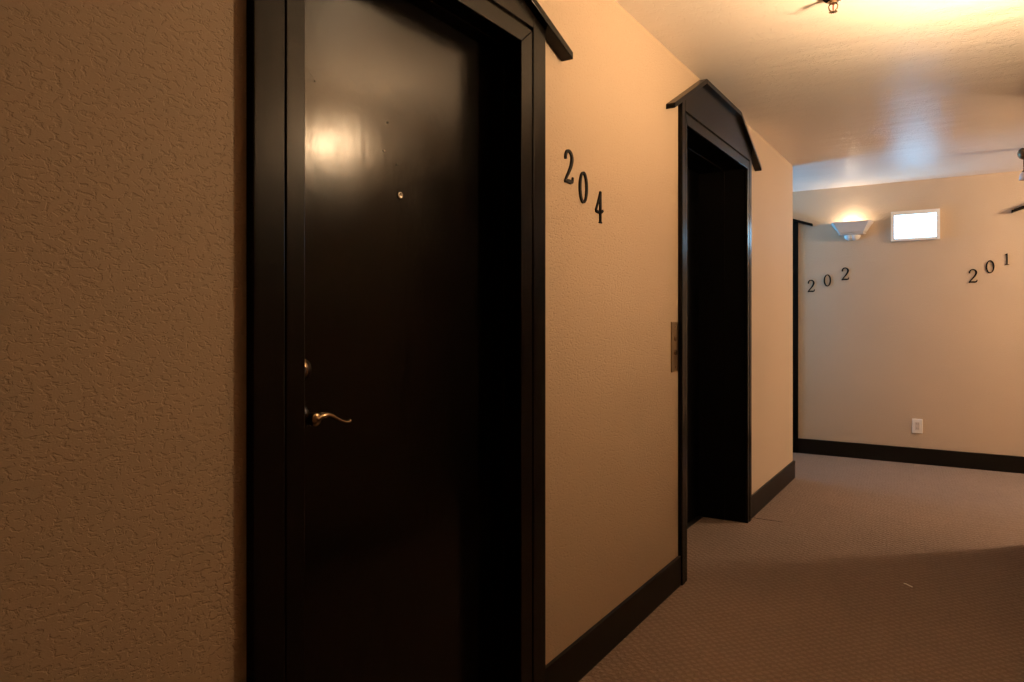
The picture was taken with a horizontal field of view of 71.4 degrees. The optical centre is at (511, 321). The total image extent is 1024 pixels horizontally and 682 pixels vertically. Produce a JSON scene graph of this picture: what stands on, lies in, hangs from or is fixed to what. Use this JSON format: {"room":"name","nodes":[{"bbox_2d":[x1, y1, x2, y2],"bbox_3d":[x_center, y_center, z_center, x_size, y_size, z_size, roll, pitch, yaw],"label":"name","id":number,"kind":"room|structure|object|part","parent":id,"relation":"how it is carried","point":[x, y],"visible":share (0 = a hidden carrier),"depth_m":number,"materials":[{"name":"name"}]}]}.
{"room":"apartment building hallway","nodes":[
{"label":"apartment building hallway","id":0,"kind":"room"},
{"bbox_2d":[0,0,792,681],"bbox_3d":[-0.382,0.000,1.795,0.360,2.420,9.030,0,0,32],"label":"wall","id":1,"kind":"structure","parent":0,"point":[123,122],"depth_m":1.20,"materials":[{"name":"paint"}]},
{"bbox_2d":[246,0,572,681],"bbox_3d":[-0.238,0.054,1.771,0.177,2.311,1.356,0,0,32],"label":"door","id":2,"kind":"structure","parent":1,"relation":"in","point":[396,149],"depth_m":1.78,"materials":[{"name":"black paint"}]},
{"bbox_3d":[-0.456,0.145,1.319,0.022,2.129,0.071,0,0,32],"label":"casing","id":3,"kind":"part","parent":2,"relation":"part of","materials":[{"name":"black paint"}]},
{"bbox_3d":[-0.410,0.203,1.524,0.066,0.062,0.133,0,0,32],"label":"lever handle","id":4,"kind":"part","parent":2,"relation":"part of","materials":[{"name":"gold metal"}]},
{"bbox_3d":[-0.191,-0.977,1.741,0.022,0.201,0.924,0,0,32],"label":"pediment panel","id":5,"kind":"part","parent":2,"relation":"part of","materials":[{"name":"black paint"}]},
{"bbox_3d":[0.075,0.145,2.163,0.022,2.130,0.073,0,0,32],"label":"casing","id":6,"kind":"part","parent":2,"relation":"part of","materials":[{"name":"black paint"}]},
{"bbox_2d":[564,149,573,183],"bbox_3d":[0.189,-0.514,2.358,0.006,0.113,0.062,0,0,32],"label":"number","id":7,"kind":"object","parent":1,"relation":"attached to","point":[567,151],"visible":1,"depth_m":2.36,"materials":[{"name":"black metal"}]},
{"bbox_2d":[578,171,587,203],"bbox_3d":[0.245,-0.463,2.448,0.006,0.110,0.064,0,0,32],"label":"number","id":8,"kind":"object","parent":1,"relation":"attached to","point":[583,173],"visible":1,"depth_m":2.44,"materials":[{"name":"black metal"}]},
{"bbox_2d":[595,191,603,223],"bbox_3d":[0.314,-0.413,2.557,0.006,0.114,0.065,0,0,32],"label":"number","id":9,"kind":"object","parent":1,"relation":"attached to","point":[600,211],"visible":1,"depth_m":2.56,"materials":[{"name":"black metal"}]},
{"bbox_2d":[546,556,680,681],"bbox_3d":[0.431,1.142,2.735,0.015,0.136,1.273,0,0,32],"label":"baseboard","id":10,"kind":"structure","parent":1,"relation":"attached to","point":[573,663],"depth_m":2.63,"materials":[{"name":"black paint"}]},
{"bbox_2d":[671,322,677,371],"bbox_3d":[0.740,0.113,3.230,0.010,0.227,0.089,0,0,32],"label":"panel","id":11,"kind":"object","parent":1,"relation":"attached to","point":[674,325],"visible":1,"depth_m":3.22,"materials":[{"name":"brown metal"}]},
{"bbox_2d":[666,79,761,585],"bbox_3d":[0.989,0.005,3.895,0.363,2.413,1.607,0,0,32],"label":"door","id":12,"kind":"structure","parent":1,"relation":"in","point":[717,154],"depth_m":4.32,"materials":[{"name":"black paint"}]},
{"bbox_3d":[0.783,0.085,3.288,0.022,2.250,0.043,0,0,32],"label":"casing","id":13,"kind":"part","parent":12,"relation":"part of","materials":[{"name":"black paint"}]},
{"bbox_3d":[1.000,0.140,4.211,0.035,2.128,0.560,0,0,32],"label":"sliding panel","id":14,"kind":"part","parent":12,"relation":"part of","materials":[{"name":"black paint"}]},
{"bbox_3d":[0.860,1.209,3.965,0.070,0.006,1.159,0,0,32],"label":"sill plate","id":15,"kind":"part","parent":12,"relation":"part of","materials":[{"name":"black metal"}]},
{"bbox_3d":[1.112,0.119,3.812,0.020,2.181,1.186,0,0,32],"label":"casing","id":16,"kind":"part","parent":12,"relation":"part of","materials":[{"name":"black paint"}]},
{"bbox_3d":[1.113,-1.078,3.811,0.022,0.198,1.194,0,0,32],"label":"pediment panel","id":17,"kind":"part","parent":12,"relation":"part of","materials":[{"name":"black paint"}]},
{"bbox_3d":[1.443,0.081,4.335,0.022,2.258,0.043,0,0,32],"label":"casing","id":18,"kind":"part","parent":12,"relation":"part of","materials":[{"name":"black paint"}]},
{"bbox_2d":[752,460,794,517],"bbox_3d":[0.847,1.142,5.553,2.315,0.136,1.389,0,0,32],"label":"baseboard","id":19,"kind":"structure","parent":1,"relation":"attached to","point":[770,489],"depth_m":4.86,"materials":[{"name":"black paint"}]},
{"bbox_2d":[579,453,1023,681],"bbox_3d":[1.079,1.269,1.619,7.500,0.122,10.890,0,0,32],"label":"floor","id":20,"kind":"structure","parent":0,"point":[812,588],"depth_m":3.23,"materials":[{"name":"carpet"}]},
{"bbox_2d":[615,0,1023,191],"bbox_3d":[1.079,-1.285,1.619,7.500,0.150,10.890,0,0,32],"label":"ceiling","id":21,"kind":"structure","parent":0,"point":[866,92],"depth_m":3.51,"materials":[{"name":"paint"}]},
{"bbox_2d":[821,0,840,13],"bbox_3d":[1.194,-1.179,2.646,0.084,0.062,0.084,0,0,32],"label":"sprinkler","id":22,"kind":"object","parent":21,"relation":"attached to","point":[830,2],"visible":1,"depth_m":2.64,"materials":[{"name":"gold metal"}]},
{"bbox_2d":[1017,148,1023,180],"bbox_3d":[3.568,-1.099,4.962,0.078,0.222,0.078,0,0,32],"label":"hanging lamp","id":23,"kind":"object","parent":21,"relation":"hanging from","point":[1020,153],"visible":1,"depth_m":4.95,"materials":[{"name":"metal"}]},
{"bbox_3d":[3.568,-1.017,4.962,0.058,0.058,0.058,0,0,32],"label":"lamp shade","id":24,"kind":"part","parent":23,"relation":"part of","materials":[{"name":"white glass"}]},
{"bbox_2d":[793,171,1023,456],"bbox_3d":[3.826,0.000,5.981,6.900,2.420,0.220,0,0,32],"label":"wall","id":25,"kind":"structure","parent":0,"point":[908,336],"depth_m":6.08,"materials":[{"name":"paint"}]},
{"bbox_2d":[793,219,812,452],"bbox_3d":[2.225,0.043,6.913,1.318,2.334,0.177,0,0,32],"label":"door frame","id":26,"kind":"structure","parent":25,"relation":"in","point":[795,221],"depth_m":6.58,"materials":[{"name":"black paint"}]},
{"bbox_3d":[2.620,0.136,6.598,0.061,2.148,0.022,0,0,32],"label":"casing","id":27,"kind":"part","parent":26,"relation":"part of","materials":[{"name":"black paint"}]},
{"bbox_2d":[808,280,814,291],"bbox_3d":[2.744,-0.330,6.529,0.062,0.114,0.006,0,0,32],"label":"number","id":28,"kind":"object","parent":25,"relation":"attached to","point":[809,280],"visible":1,"depth_m":6.53,"materials":[{"name":"black metal"}]},
{"bbox_2d":[824,274,830,285],"bbox_3d":[2.860,-0.377,6.456,0.063,0.109,0.006,0,0,32],"label":"number","id":29,"kind":"object","parent":25,"relation":"attached to","point":[827,274],"visible":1,"depth_m":6.45,"materials":[{"name":"black metal"}]},
{"bbox_2d":[841,267,848,279],"bbox_3d":[2.985,-0.431,6.377,0.063,0.115,0.006,0,0,32],"label":"number","id":30,"kind":"object","parent":25,"relation":"attached to","point":[844,267],"visible":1,"depth_m":6.37,"materials":[{"name":"black metal"}]},
{"bbox_2d":[831,220,873,240],"bbox_3d":[3.003,-0.806,6.298,0.344,0.158,0.120,0,0,32],"label":"wall sconce","id":31,"kind":"object","parent":25,"relation":"attached to","point":[851,230],"visible":1,"depth_m":6.28,"materials":[{"name":"white glass"}]},
{"bbox_3d":[3.003,-0.839,6.298,0.344,0.092,0.120,0,0,32],"label":"lamp shade","id":32,"kind":"part","parent":31,"relation":"part of","materials":[{"name":"white glass"}]},
{"bbox_3d":[3.013,-0.782,6.314,0.224,0.022,0.082,0,0,32],"label":"molding","id":33,"kind":"part","parent":31,"relation":"part of","materials":[{"name":"beige paint"}]},
{"bbox_2d":[798,438,1023,473],"bbox_3d":[3.385,1.142,6.120,1.747,0.136,0.015,0,0,32],"label":"baseboard","id":34,"kind":"structure","parent":25,"relation":"attached to","point":[947,458],"depth_m":6.08,"materials":[{"name":"black paint"}]},
{"bbox_2d":[891,208,939,241],"bbox_3d":[3.440,-0.825,6.076,0.363,0.254,0.030,0,0,32],"label":"light panel","id":35,"kind":"object","parent":25,"relation":"attached to","point":[911,225],"visible":1,"depth_m":6.07,"materials":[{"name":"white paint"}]},
{"bbox_2d":[912,419,922,432],"bbox_3d":[3.459,0.888,6.076,0.078,0.122,0.010,0,0,32],"label":"wall outlet","id":36,"kind":"object","parent":25,"relation":"attached to","point":[917,424],"visible":1,"depth_m":6.07,"materials":[{"name":"beige plastic"}]},
{"bbox_2d":[915,422,919,429],"bbox_3d":[3.458,0.888,6.074,0.033,0.068,0.004,0,0,32],"label":"receptacle","id":37,"kind":"object","parent":36,"relation":"attached to","point":[917,424],"depth_m":6.07,"materials":[{"name":"beige plastic"}]},
{"bbox_2d":[969,269,977,282],"bbox_3d":[3.798,-0.379,5.865,0.063,0.115,0.006,0,0,32],"label":"number","id":38,"kind":"object","parent":25,"relation":"attached to","point":[970,281],"visible":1,"depth_m":5.86,"materials":[{"name":"black metal"}]},
{"bbox_2d":[985,260,994,272],"bbox_3d":[3.896,-0.450,5.803,0.062,0.106,0.006,0,0,32],"label":"number","id":39,"kind":"object","parent":25,"relation":"attached to","point":[989,260],"visible":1,"depth_m":5.80,"materials":[{"name":"black metal"}]},
{"bbox_2d":[1011,206,1023,212],"bbox_3d":[4.603,0.043,5.415,1.325,2.334,0.177,0,0,32],"label":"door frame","id":40,"kind":"structure","parent":25,"relation":"in","point":[1021,207],"depth_m":5.68,"materials":[{"name":"black paint"}]}
]}

